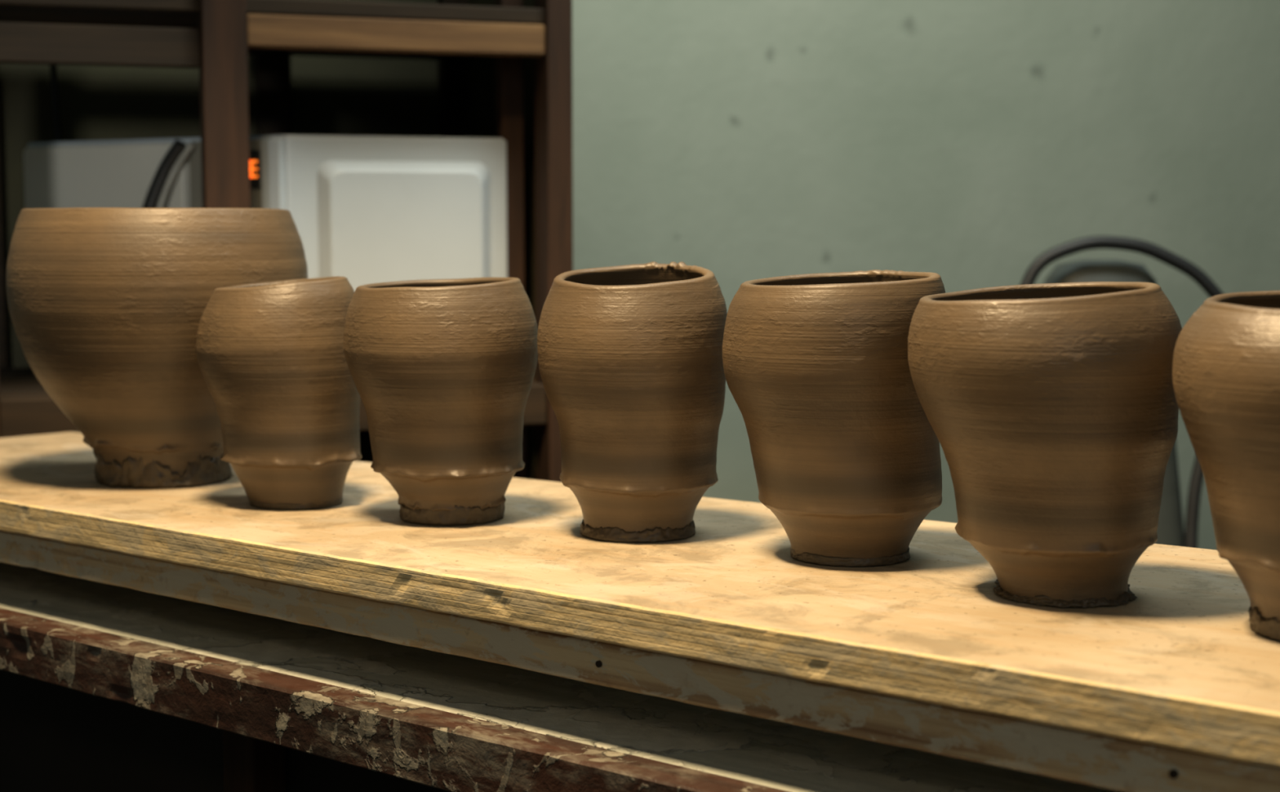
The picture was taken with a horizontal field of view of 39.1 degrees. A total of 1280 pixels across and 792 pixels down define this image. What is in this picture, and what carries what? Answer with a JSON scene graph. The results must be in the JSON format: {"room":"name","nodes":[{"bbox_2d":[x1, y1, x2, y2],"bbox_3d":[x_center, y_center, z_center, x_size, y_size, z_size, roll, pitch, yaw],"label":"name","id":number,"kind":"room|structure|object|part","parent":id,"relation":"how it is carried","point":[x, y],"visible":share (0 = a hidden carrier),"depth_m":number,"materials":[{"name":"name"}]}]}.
{"room":"art studio","nodes":[
{"label":"art studio","id":0,"kind":"room"},
{"bbox_2d":[572,0,1279,550],"bbox_3d":[-0.014,-0.437,2.448,5.500,2.600,0.100,-2,6,-18],"label":"wall","id":1,"kind":"structure","parent":0,"point":[964,142],"depth_m":2.54,"materials":[{"name":"grey paint"}]},
{"bbox_3d":[0.000,1.064,0.600,8.000,0.050,7.000,0,5,0],"label":"floor","id":2,"kind":"structure","parent":0,"visible":0},
{"bbox_2d":[0,0,573,482],"bbox_3d":[-0.432,0.005,2.011,0.612,1.800,0.482,-2,6,-18],"label":"storage rack","id":3,"kind":"object","parent":2,"relation":"on","point":[221,73],"visible":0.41,"depth_m":1.88,"materials":[{"name":"brown wood"}]},
{"bbox_3d":[-0.767,-0.005,2.125,0.040,1.800,0.035,-2,6,-18],"label":"post","id":4,"kind":"part","parent":3,"relation":"part of","materials":[{"name":"black wood"}]},
{"bbox_3d":[-0.519,0.020,1.750,0.194,0.042,0.027,-2,6,-18],"label":"rail","id":5,"kind":"part","parent":3,"relation":"part of","materials":[{"name":"black wood"}]},
{"bbox_3d":[-0.521,-0.335,1.721,0.194,0.037,0.020,-2,6,-18],"label":"rail","id":6,"kind":"part","parent":3,"relation":"part of","materials":[{"name":"black wood"}]},
{"bbox_3d":[-0.407,0.026,1.789,0.043,1.800,0.042,-2,6,-18],"label":"post","id":7,"kind":"part","parent":3,"relation":"part of","materials":[{"name":"brown wood"}]},
{"bbox_2d":[23,134,507,291],"bbox_3d":[-0.415,-0.152,1.992,0.549,0.256,0.305,0,5,0],"label":"microwave","id":8,"kind":"object","parent":3,"relation":"on","point":[364,210],"visible":0.37,"depth_m":1.88,"materials":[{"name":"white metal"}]},
{"bbox_3d":[-0.579,-0.152,1.954,0.233,0.242,0.010,3,6,28],"label":"door","id":9,"kind":"part","parent":8,"relation":"part of","materials":[{"name":"white plastic"}]},
{"bbox_3d":[-0.501,-0.146,1.893,0.061,0.245,0.018,1,5,10],"label":"handle","id":10,"kind":"part","parent":8,"relation":"part of","materials":[{"name":"black plastic"}]},
{"bbox_3d":[-0.490,-0.146,1.889,0.053,0.240,0.009,1,5,10],"label":"handle trim","id":11,"kind":"part","parent":8,"relation":"part of","materials":[{"name":"black plastic"}]},
{"bbox_3d":[-0.430,-0.145,1.878,0.096,0.242,0.006,3,6,28],"label":"control panel","id":12,"kind":"part","parent":8,"relation":"part of","materials":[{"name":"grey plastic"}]},
{"bbox_3d":[-0.375,-0.142,1.848,0.026,0.243,0.008,3,6,28],"label":"trim","id":13,"kind":"part","parent":8,"relation":"part of","materials":[{"name":"white plastic"}]},
{"bbox_3d":[-0.243,-0.146,1.875,0.181,0.196,0.012,-2,6,-17],"label":"panel","id":14,"kind":"part","parent":8,"relation":"part of","materials":[{"name":"white plastic"}]},
{"bbox_3d":[-0.448,-0.015,2.230,0.040,1.800,0.035,-2,6,-18],"label":"post","id":15,"kind":"part","parent":3,"relation":"part of","materials":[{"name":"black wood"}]},
{"bbox_3d":[-0.243,-0.361,1.807,0.300,0.031,0.027,-2,6,-18],"label":"rail","id":16,"kind":"part","parent":3,"relation":"part of","materials":[{"name":"brown wood"}]},
{"bbox_3d":[-0.243,0.012,1.841,0.300,0.042,0.027,-2,6,-18],"label":"rail","id":17,"kind":"part","parent":3,"relation":"part of","materials":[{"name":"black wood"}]},
{"bbox_3d":[-0.231,-0.021,2.301,0.040,1.800,0.035,-2,6,-18],"label":"post","id":18,"kind":"part","parent":3,"relation":"part of","materials":[{"name":"black wood"}]},
{"bbox_3d":[-0.139,0.011,1.946,0.024,1.800,0.030,-2,6,-18],"label":"post","id":19,"kind":"part","parent":3,"relation":"part of","materials":[{"name":"brown wood"}]},
{"bbox_3d":[-0.090,0.015,1.902,0.027,1.800,0.055,-2,6,-18],"label":"post","id":20,"kind":"part","parent":3,"relation":"part of","materials":[{"name":"brown wood"}]},
{"bbox_2d":[0,530,1279,791],"bbox_3d":[0.011,0.549,1.144,1.652,0.877,0.369,4,7,38],"label":"board edge","id":21,"kind":"object","parent":2,"relation":"on","point":[120,672],"visible":0.62,"depth_m":1.03,"materials":[{"name":"wood"}]},
{"bbox_3d":[-0.023,0.576,1.144,1.600,0.782,0.015,4,7,38],"label":"under panel","id":22,"kind":"part","parent":21,"relation":"part of","materials":[{"name":"brown wood"}]},
{"bbox_3d":[-0.275,0.571,1.310,0.034,0.803,0.030,4,7,38],"label":"leg","id":23,"kind":"part","parent":21,"relation":"part of","materials":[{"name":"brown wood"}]},
{"bbox_2d":[0,431,1279,767],"bbox_3d":[0.009,0.097,1.141,1.600,0.023,0.369,4,7,38],"label":"board","id":24,"kind":"object","parent":21,"relation":"on","point":[1181,664],"visible":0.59,"depth_m":0.96,"materials":[{"name":"beige wood"}]},
{"bbox_2d":[5,207,307,488],"bbox_3d":[-0.363,-0.039,1.365,0.220,0.205,0.219,0,5,-5],"label":"clay pot","id":25,"kind":"object","parent":24,"relation":"on","point":[107,305],"visible":0.78,"depth_m":1.28,"materials":[{"name":"brown ceramic"}]},
{"bbox_2d":[195,275,362,509],"bbox_3d":[-0.249,-0.004,1.247,0.113,0.157,0.111,0,5,-5],"label":"clay pot","id":26,"kind":"object","parent":24,"relation":"on","point":[271,357],"visible":0.95,"depth_m":1.21,"materials":[{"name":"brown ceramic"}]},
{"bbox_2d":[343,276,537,525],"bbox_3d":[-0.130,0.002,1.185,0.127,0.158,0.127,-1,5,-6],"label":"clay pot","id":27,"kind":"object","parent":24,"relation":"on","point":[442,371],"visible":1,"depth_m":1.14,"materials":[{"name":"brown ceramic"}]},
{"bbox_2d":[537,261,727,542],"bbox_3d":[-0.004,0.002,1.124,0.119,0.169,0.119,0,5,0],"label":"clay pot","id":28,"kind":"object","parent":24,"relation":"on","point":[630,356],"visible":1,"depth_m":1.08,"materials":[{"name":"brown ceramic"}]},
{"bbox_2d":[722,269,945,566],"bbox_3d":[0.112,0.011,1.045,0.129,0.165,0.129,1,5,7],"label":"clay pot","id":29,"kind":"object","parent":24,"relation":"on","point":[845,448],"visible":0.91,"depth_m":1.00,"materials":[{"name":"brown ceramic"}]},
{"bbox_2d":[907,281,1182,607],"bbox_3d":[0.209,0.022,0.937,0.139,0.162,0.139,1,5,13],"label":"clay pot","id":30,"kind":"object","parent":24,"relation":"on","point":[1052,409],"visible":0.98,"depth_m":0.89,"materials":[{"name":"brown ceramic"}]},
{"bbox_2d":[1172,290,1279,640],"bbox_3d":[0.322,0.032,0.845,0.140,0.160,0.139,2,6,21],"label":"clay pot","id":31,"kind":"object","parent":24,"relation":"on","point":[1226,364],"visible":1,"depth_m":0.82,"materials":[{"name":"brown ceramic"}]},
{"bbox_2d":[1020,235,1223,547],"bbox_3d":[0.510,0.362,2.042,0.344,1.083,0.258,0,5,0],"label":"chair","id":32,"kind":"object","parent":2,"relation":"on","point":[1171,531],"visible":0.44,"depth_m":1.96,"materials":[{"name":"grey plastic"}]}
]}

